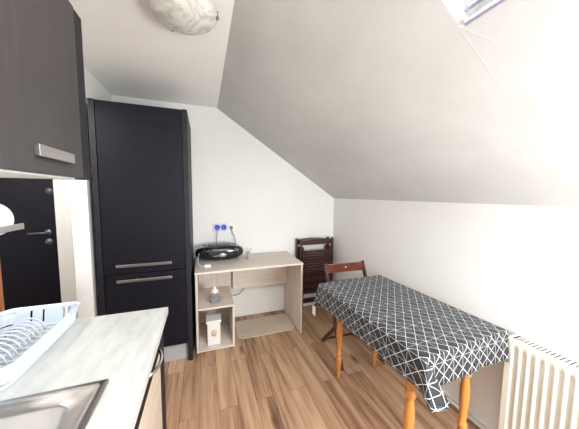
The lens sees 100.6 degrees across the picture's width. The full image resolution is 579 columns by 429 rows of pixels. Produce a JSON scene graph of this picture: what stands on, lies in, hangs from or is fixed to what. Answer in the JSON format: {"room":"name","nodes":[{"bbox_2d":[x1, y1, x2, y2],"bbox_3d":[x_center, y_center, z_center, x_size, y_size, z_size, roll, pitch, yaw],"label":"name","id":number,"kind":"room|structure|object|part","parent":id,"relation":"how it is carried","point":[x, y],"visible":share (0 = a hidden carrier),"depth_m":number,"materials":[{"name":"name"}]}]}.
{"room":"attic kitchen","nodes":[
{"label":"attic kitchen","id":0,"kind":"room"},
{"bbox_2d":[0,66,111,328],"bbox_3d":[-1.133,0.199,0.657,0.100,2.361,3.602,-1,5,-20],"label":"wall","id":1,"kind":"structure","parent":0,"point":[81,192],"depth_m":1.79,"materials":[{"name":"white paint"}]},
{"bbox_2d":[0,0,89,179],"bbox_3d":[-0.905,-0.436,0.700,0.373,0.635,0.483,-1,5,-20],"label":"upper cabinet","id":2,"kind":"object","parent":1,"relation":"attached to","point":[44,132],"visible":1,"depth_m":0.71,"materials":[{"name":"grey wood"}]},
{"bbox_2d":[0,204,23,234],"bbox_3d":[-0.864,-0.019,0.642,0.108,0.185,0.232,-1,5,-20],"label":"holder","id":3,"kind":"object","parent":2,"relation":"hanging from","point":[7,224],"visible":1,"depth_m":0.72,"materials":[{"name":"white"}]},
{"bbox_3d":[-0.731,-0.188,0.754,0.017,0.034,0.193,-1,5,-20],"label":"handle","id":4,"kind":"part","parent":2,"relation":"part of","materials":[{"name":"metal"}]},
{"bbox_2d":[69,0,233,107],"bbox_3d":[-1.420,-1.026,0.511,2.606,0.100,3.722,-1,5,-20],"label":"ceiling","id":5,"kind":"structure","parent":0,"point":[126,48],"depth_m":1.58,"materials":[{"name":"paint"}]},
{"bbox_2d":[144,0,218,35],"bbox_3d":[-0.511,-0.969,1.158,0.328,0.101,0.324,-1,5,-20],"label":"ceiling lamp","id":6,"kind":"object","parent":5,"relation":"attached to","point":[186,17],"visible":1,"depth_m":1.12,"materials":[{"name":"white glass"}]},
{"bbox_2d":[53,95,333,322],"bbox_3d":[-1.352,0.039,2.548,4.062,2.361,0.120,-1,5,-20],"label":"wall","id":7,"kind":"structure","parent":0,"point":[237,179],"depth_m":2.74,"materials":[{"name":"white paint"}]},
{"bbox_2d":[0,178,61,326],"bbox_3d":[-2.561,0.226,2.077,0.878,2.033,0.121,-1,5,-20],"label":"door","id":8,"kind":"structure","parent":7,"relation":"in","point":[29,262],"depth_m":2.17,"materials":[{"name":"black wood"}]},
{"bbox_3d":[-2.242,0.165,2.160,0.142,0.054,0.071,-1,5,-20],"label":"handle","id":9,"kind":"part","parent":8,"relation":"part of","materials":[{"name":"silver metal"}]},
{"bbox_2d":[213,223,226,230],"bbox_3d":[-0.774,0.143,2.686,0.156,0.082,0.026,-1,5,-20],"label":"wall socket","id":10,"kind":"object","parent":7,"relation":"attached to","point":[220,227],"visible":1,"depth_m":2.69,"materials":[{"name":"blue plastic"}]},
{"bbox_2d":[228,224,234,230],"bbox_3d":[-0.654,0.147,2.720,0.080,0.080,0.042,-1,5,-20],"label":"wall socket","id":11,"kind":"object","parent":7,"relation":"attached to","point":[230,226],"visible":1,"depth_m":2.73,"materials":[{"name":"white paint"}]},
{"bbox_2d":[235,302,313,316],"bbox_3d":[-0.230,1.172,2.977,1.702,0.055,0.014,-1,5,-20],"label":"baseboard","id":12,"kind":"structure","parent":7,"relation":"attached to","point":[281,307],"depth_m":2.93,"materials":[{"name":"white paint"}]},
{"bbox_2d":[164,305,479,428],"bbox_3d":[-0.703,1.402,0.980,4.182,0.080,3.722,-1,5,-20],"label":"floor","id":13,"kind":"structure","parent":0,"point":[286,379],"depth_m":1.80,"materials":[{"name":"brown wood"}]},
{"bbox_2d":[0,264,5,328],"bbox_3d":[-1.969,0.696,1.309,0.485,1.245,0.325,-1,5,-20],"label":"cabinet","id":14,"kind":"object","parent":13,"relation":"on","point":[2,308],"visible":0.02,"depth_m":1.50,"materials":[{"name":"orange wood"}]},
{"bbox_2d":[87,98,194,361],"bbox_3d":[-1.235,0.197,2.173,0.650,2.112,0.648,-1,5,-20],"label":"tall cabinet","id":15,"kind":"object","parent":13,"relation":"on","point":[141,168],"visible":0.92,"depth_m":1.88,"materials":[{"name":"laminate"}]},
{"bbox_3d":[-1.137,-0.187,1.879,0.572,1.291,0.020,-1,5,-20],"label":"door","id":16,"kind":"part","parent":15,"relation":"part of","materials":[{"name":"laminate"}]},
{"bbox_3d":[-1.140,0.392,1.898,0.383,0.022,0.036,-1,5,-20],"label":"handle","id":17,"kind":"part","parent":15,"relation":"part of","materials":[{"name":"metal"}]},
{"bbox_3d":[-1.141,0.512,1.908,0.383,0.022,0.036,-1,5,-20],"label":"handle","id":18,"kind":"part","parent":15,"relation":"part of","materials":[{"name":"metal"}]},
{"bbox_3d":[-1.147,0.787,1.960,0.572,0.652,0.020,-1,5,-20],"label":"door","id":19,"kind":"part","parent":15,"relation":"part of","materials":[{"name":"laminate"}]},
{"bbox_2d":[134,332,166,428],"bbox_3d":[-0.557,1.003,0.193,0.636,0.848,1.992,-1,5,-20],"label":"base cabinet","id":20,"kind":"object","parent":13,"relation":"on","point":[152,413],"visible":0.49,"depth_m":0.97,"materials":[{"name":"beige wood"}]},
{"bbox_2d":[0,307,167,428],"bbox_3d":[-0.561,0.564,0.158,0.620,0.030,2.002,-1,5,-20],"label":"countertop","id":21,"kind":"structure","parent":20,"relation":"on","point":[120,348],"depth_m":0.81,"materials":[{"name":"stone"}]},
{"bbox_2d":[0,301,80,390],"bbox_3d":[-0.979,0.448,0.833,0.268,0.076,0.456,-1,5,-20],"label":"dish rack","id":22,"kind":"object","parent":21,"relation":"on","point":[20,317],"visible":1,"depth_m":0.92,"materials":[{"name":"white plastic"}]},
{"bbox_2d":[0,379,108,428],"bbox_3d":[-0.693,0.599,0.450,0.471,0.168,0.437,-1,5,-20],"label":"sink","id":23,"kind":"object","parent":21,"relation":"in","point":[72,407],"visible":1,"depth_m":0.63,"materials":[{"name":"metal"}]},
{"bbox_3d":[-0.519,0.584,0.864,0.020,0.116,0.475,-1,5,-20],"label":"drawer","id":24,"kind":"part","parent":20,"relation":"part of","materials":[{"name":"laminate"}]},
{"bbox_3d":[-0.523,0.956,0.895,0.020,0.619,0.475,-1,5,-20],"label":"door","id":25,"kind":"part","parent":20,"relation":"part of","materials":[{"name":"brown wood"}]},
{"bbox_3d":[-0.513,0.565,0.928,0.044,0.012,0.178,-1,5,-20],"label":"handle","id":26,"kind":"part","parent":20,"relation":"part of","materials":[{"name":"silver metal"}]},
{"bbox_3d":[-0.617,0.873,1.154,0.020,0.746,0.082,-1,5,-20],"label":"panel","id":27,"kind":"part","parent":20,"relation":"part of","materials":[{"name":"laminate"}]},
{"bbox_2d":[194,251,302,353],"bbox_3d":[-0.441,0.855,2.567,1.034,0.750,0.550,-1,5,-20],"label":"desk","id":28,"kind":"object","parent":13,"relation":"on","point":[267,268],"visible":0.94,"depth_m":2.57,"materials":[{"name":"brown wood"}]},
{"bbox_3d":[-0.916,0.874,2.402,0.018,0.732,0.544,-1,5,-20],"label":"panel","id":29,"kind":"part","parent":28,"relation":"part of","materials":[{"name":"brown wood"}]},
{"bbox_2d":[197,253,210,267],"bbox_3d":[-0.838,0.444,2.311,0.212,0.102,0.078,4,6,36],"label":"power adapter","id":30,"kind":"object","parent":28,"relation":"on","point":[205,265],"visible":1,"depth_m":2.27,"materials":[{"name":"white plastic"}]},
{"bbox_2d":[206,313,220,345],"bbox_3d":[-0.730,1.107,2.318,0.136,0.240,0.140,-1,5,-20],"label":"box","id":31,"kind":"object","parent":28,"relation":"on","point":[213,321],"visible":1,"depth_m":2.26,"materials":[{"name":"white cardboard"}]},
{"bbox_3d":[-0.729,1.000,2.309,0.136,0.026,0.140,-1,5,-20],"label":"lid","id":32,"kind":"part","parent":31,"relation":"part of","materials":[{"name":"white cardboard"}]},
{"bbox_2d":[211,330,216,335],"bbox_3d":[-0.710,1.114,2.261,0.052,0.068,0.001,-1,5,-20],"label":"print","id":33,"kind":"object","parent":31,"relation":"attached to","point":[213,332],"depth_m":2.26,"materials":[{"name":"gold metal"}]},
{"bbox_2d":[209,286,220,302],"bbox_3d":[-0.713,0.760,2.294,0.105,0.153,0.104,-1,5,-20],"label":"glass jar","id":34,"kind":"object","parent":28,"relation":"on","point":[214,297],"visible":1,"depth_m":2.26,"materials":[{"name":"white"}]},
{"bbox_3d":[-0.712,0.711,2.290,0.072,0.054,0.072,-1,5,-20],"label":"lid","id":35,"kind":"part","parent":34,"relation":"part of","materials":[{"name":"white plastic"}]},
{"bbox_3d":[-0.822,0.848,2.691,0.354,0.728,0.017,-1,5,-20],"label":"panel","id":36,"kind":"part","parent":28,"relation":"part of","materials":[{"name":"brown wood"}]},
{"bbox_2d":[199,319,232,352],"bbox_3d":[-0.763,1.225,2.466,0.301,0.016,0.504,-1,5,-20],"label":"shelf","id":37,"kind":"object","parent":28,"relation":"attached to","point":[226,340],"depth_m":2.39,"materials":[{"name":"brown wood"}]},
{"bbox_2d":[198,285,234,310],"bbox_3d":[-0.750,0.834,2.437,0.320,0.016,0.504,-1,5,-20],"label":"shelf","id":38,"kind":"object","parent":28,"relation":"attached to","point":[226,299],"depth_m":2.38,"materials":[{"name":"brown wood"}]},
{"bbox_2d":[195,243,242,259],"bbox_3d":[-0.735,0.393,2.546,0.490,0.162,0.202,-1,5,-20],"label":"radio","id":39,"kind":"object","parent":28,"relation":"on","point":[216,251],"visible":1,"depth_m":2.47,"materials":[{"name":"black plastic"}]},
{"bbox_3d":[-0.748,0.319,2.547,0.230,0.015,0.090,-1,5,-20],"label":"cassette lid","id":40,"kind":"part","parent":39,"relation":"part of","materials":[{"name":"black plastic"}]},
{"bbox_2d":[243,247,251,258],"bbox_3d":[-0.454,0.415,2.602,0.083,0.120,0.044,1,5,7],"label":"wire stand","id":41,"kind":"object","parent":28,"relation":"on","point":[247,252],"visible":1,"depth_m":2.60,"materials":[{"name":"silver metal"}]},
{"bbox_3d":[-0.334,0.654,2.783,0.635,0.346,0.016,-1,5,-20],"label":"modesty panel","id":42,"kind":"part","parent":28,"relation":"part of","materials":[{"name":"brown wood"}]},
{"bbox_3d":[0.033,0.855,2.740,0.018,0.732,0.544,-1,5,-20],"label":"panel","id":43,"kind":"part","parent":28,"relation":"part of","materials":[{"name":"brown wood"}]},
{"bbox_2d":[235,314,294,338],"bbox_3d":[-0.276,1.221,2.651,0.615,0.009,0.350,-1,5,-20],"label":"floor mat","id":44,"kind":"object","parent":13,"relation":"on","point":[249,328],"visible":0.93,"depth_m":2.62,"materials":[{"name":"beige fabric"}]},
{"bbox_2d":[296,237,328,299],"bbox_3d":[0.289,0.742,3.078,0.452,0.905,0.024,-1,5,-20],"label":"folded chair","id":45,"kind":"object","parent":13,"relation":"on","point":[297,240],"visible":0.18,"depth_m":2.99,"materials":[{"name":"brown wood"}]},
{"bbox_3d":[0.087,0.746,3.006,0.022,0.905,0.024,-1,5,-20],"label":"leg","id":46,"kind":"part","parent":45,"relation":"part of","materials":[{"name":"brown wood"}]},
{"bbox_2d":[300,237,333,308],"bbox_3d":[0.339,0.748,3.016,0.452,0.905,0.024,-1,5,-20],"label":"folded chair","id":47,"kind":"object","parent":13,"relation":"on","point":[304,257],"visible":0.73,"depth_m":2.99,"materials":[{"name":"brown wood"}]},
{"bbox_3d":[0.137,0.752,2.944,0.022,0.905,0.024,-1,5,-20],"label":"leg","id":48,"kind":"part","parent":47,"relation":"part of","materials":[{"name":"brown wood"}]},
{"bbox_3d":[0.162,0.789,2.956,0.020,0.770,0.024,-1,5,-20],"label":"leg","id":49,"kind":"part","parent":47,"relation":"part of","materials":[{"name":"brown wood"}]},
{"bbox_3d":[0.341,0.571,3.001,0.353,0.260,0.018,-1,5,-20],"label":"seat","id":50,"kind":"part","parent":47,"relation":"part of","materials":[{"name":"brown wood"}]},
{"bbox_3d":[0.343,0.334,2.982,0.406,0.071,0.018,-1,5,-20],"label":"backrest","id":51,"kind":"part","parent":47,"relation":"part of","materials":[{"name":"brown wood"}]},
{"bbox_3d":[0.516,0.782,3.083,0.020,0.770,0.024,-1,5,-20],"label":"leg","id":52,"kind":"part","parent":47,"relation":"part of","materials":[{"name":"brown wood"}]},
{"bbox_3d":[0.541,0.744,3.088,0.022,0.905,0.024,-1,5,-20],"label":"leg","id":53,"kind":"part","parent":47,"relation":"part of","materials":[{"name":"brown wood"}]},
{"bbox_2d":[302,237,331,300],"bbox_3d":[0.338,0.745,3.055,0.452,0.905,0.024,-1,5,-20],"label":"folded chair","id":54,"kind":"object","parent":13,"relation":"on","point":[316,280],"visible":0.24,"depth_m":3.04,"materials":[{"name":"brown wood"}]},
{"bbox_3d":[0.337,0.867,3.064,0.353,0.260,0.018,-1,5,-20],"label":"seat","id":55,"kind":"part","parent":54,"relation":"part of","materials":[{"name":"brown wood"}]},
{"bbox_2d":[322,260,384,370],"bbox_3d":[0.568,0.874,2.214,0.422,0.819,0.449,-1,5,-18],"label":"folding chair","id":56,"kind":"object","parent":13,"relation":"on","point":[352,266],"visible":0.32,"depth_m":2.28,"materials":[{"name":"brown wood"}]},
{"bbox_3d":[0.397,1.056,2.191,0.028,0.457,0.419,-1,5,-18],"label":"leg","id":57,"kind":"part","parent":56,"relation":"part of","materials":[{"name":"brown wood"}]},
{"bbox_3d":[0.387,0.876,2.122,0.022,0.811,0.383,-1,5,-18],"label":"leg","id":58,"kind":"part","parent":56,"relation":"part of","materials":[{"name":"brown wood"}]},
{"bbox_3d":[0.532,0.506,2.305,0.390,0.087,0.030,-1,5,-18],"label":"backrest","id":59,"kind":"part","parent":56,"relation":"part of","materials":[{"name":"brown wood"}]},
{"bbox_3d":[0.768,0.870,2.243,0.022,0.811,0.383,-1,5,-18],"label":"leg","id":60,"kind":"part","parent":56,"relation":"part of","materials":[{"name":"brown wood"}]},
{"bbox_2d":[336,320,471,428],"bbox_3d":[0.676,0.946,1.584,0.588,0.755,0.900,-1,5,-22],"label":"dining table","id":61,"kind":"object","parent":13,"relation":"on","point":[464,391],"visible":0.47,"depth_m":1.29,"materials":[{"name":"orange wood"}]},
{"bbox_3d":[0.392,0.930,1.884,0.054,0.732,0.054,-1,5,-22],"label":"leg","id":62,"kind":"part","parent":61,"relation":"part of","materials":[{"name":"orange wood"}]},
{"bbox_3d":[0.725,0.922,2.020,0.054,0.732,0.054,-1,5,-22],"label":"leg","id":63,"kind":"part","parent":61,"relation":"part of","materials":[{"name":"orange wood"}]},
{"bbox_3d":[0.578,0.992,1.164,0.054,0.732,0.054,-1,5,-22],"label":"leg","id":64,"kind":"part","parent":61,"relation":"part of","materials":[{"name":"orange wood"}]},
{"bbox_2d":[312,275,509,412],"bbox_3d":[0.670,0.686,1.544,0.663,0.240,1.016,-1,5,-22],"label":"tablecloth","id":65,"kind":"object","parent":61,"relation":"on","point":[432,343],"visible":1,"depth_m":1.25,"materials":[{"name":"black fabric"}]},
{"bbox_3d":[0.948,0.984,1.303,0.054,0.732,0.054,-1,5,-22],"label":"leg","id":66,"kind":"part","parent":61,"relation":"part of","materials":[{"name":"orange wood"}]},
{"bbox_2d":[217,0,578,206],"bbox_3d":[0.524,-0.594,1.245,1.533,1.078,3.722,-1,5,-20],"label":"ceiling","id":67,"kind":"structure","parent":0,"point":[366,99],"depth_m":1.08,"materials":[{"name":"paint"}]},
{"bbox_2d":[441,0,477,27],"bbox_3d":[0.445,-0.769,0.245,0.619,0.465,0.847,-1,5,-20],"label":"trim","id":68,"kind":"structure","parent":67,"relation":"attached to","point":[455,7],"depth_m":0.72,"materials":[{"name":"white paint"}]},
{"bbox_2d":[464,0,505,25],"bbox_3d":[0.437,-0.752,0.244,0.517,0.445,0.811,-1,5,-20],"label":"window","id":69,"kind":"structure","parent":67,"relation":"in","point":[493,4],"depth_m":0.69,"materials":[{"name":"grey"}]},
{"bbox_2d":[461,27,511,48],"bbox_3d":[0.597,-0.536,0.730,0.139,0.078,0.002,2,5,12],"label":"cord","id":70,"kind":"structure","parent":67,"relation":"attached to","point":[461,27],"depth_m":0.73,"materials":[{"name":"grey plastic"}]},
{"bbox_2d":[512,49,572,71],"bbox_3d":[0.736,-0.452,0.703,0.152,0.084,0.002,2,5,14],"label":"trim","id":71,"kind":"structure","parent":67,"relation":"attached to","point":[512,49],"depth_m":0.70,"materials":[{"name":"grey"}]},
{"bbox_2d":[333,198,578,428],"bbox_3d":[1.217,0.627,1.600,0.120,1.400,3.722,-1,5,-20],"label":"wall","id":72,"kind":"structure","parent":0,"point":[513,268],"depth_m":1.49,"materials":[{"name":"white paint"}]},
{"bbox_2d":[446,396,484,428],"bbox_3d":[1.057,1.271,1.795,0.018,0.017,2.950,-1,5,-20],"label":"pipe","id":73,"kind":"object","parent":72,"relation":"attached to","point":[448,399],"visible":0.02,"depth_m":1.53,"materials":[{"name":"white metal"}]},
{"bbox_2d":[442,388,491,428],"bbox_3d":[1.153,1.300,1.618,0.014,0.055,3.488,-1,5,-20],"label":"baseboard","id":74,"kind":"structure","parent":72,"relation":"attached to","point":[446,393],"depth_m":1.55,"materials":[{"name":"white paint"}]},
{"bbox_2d":[497,334,578,428],"bbox_3d":[1.364,0.986,0.845,0.124,0.603,1.007,-1,5,-20],"label":"radiator","id":75,"kind":"object","parent":72,"relation":"attached to","point":[540,383],"visible":0.97,"depth_m":1.16,"materials":[{"name":"white metal"}]},
{"bbox_2d":[509,334,578,371],"bbox_3d":[1.357,0.688,0.816,0.096,0.005,0.997,-1,5,-20],"label":"grille","id":76,"kind":"object","parent":75,"relation":"attached to","point":[515,339],"depth_m":1.15,"materials":[{"name":"white metal"}]},
{"bbox_3d":[1.397,0.991,0.857,0.006,0.592,0.987,-1,5,-20],"label":"panel","id":77,"kind":"part","parent":75,"relation":"part of","materials":[{"name":"white metal"}]}
]}

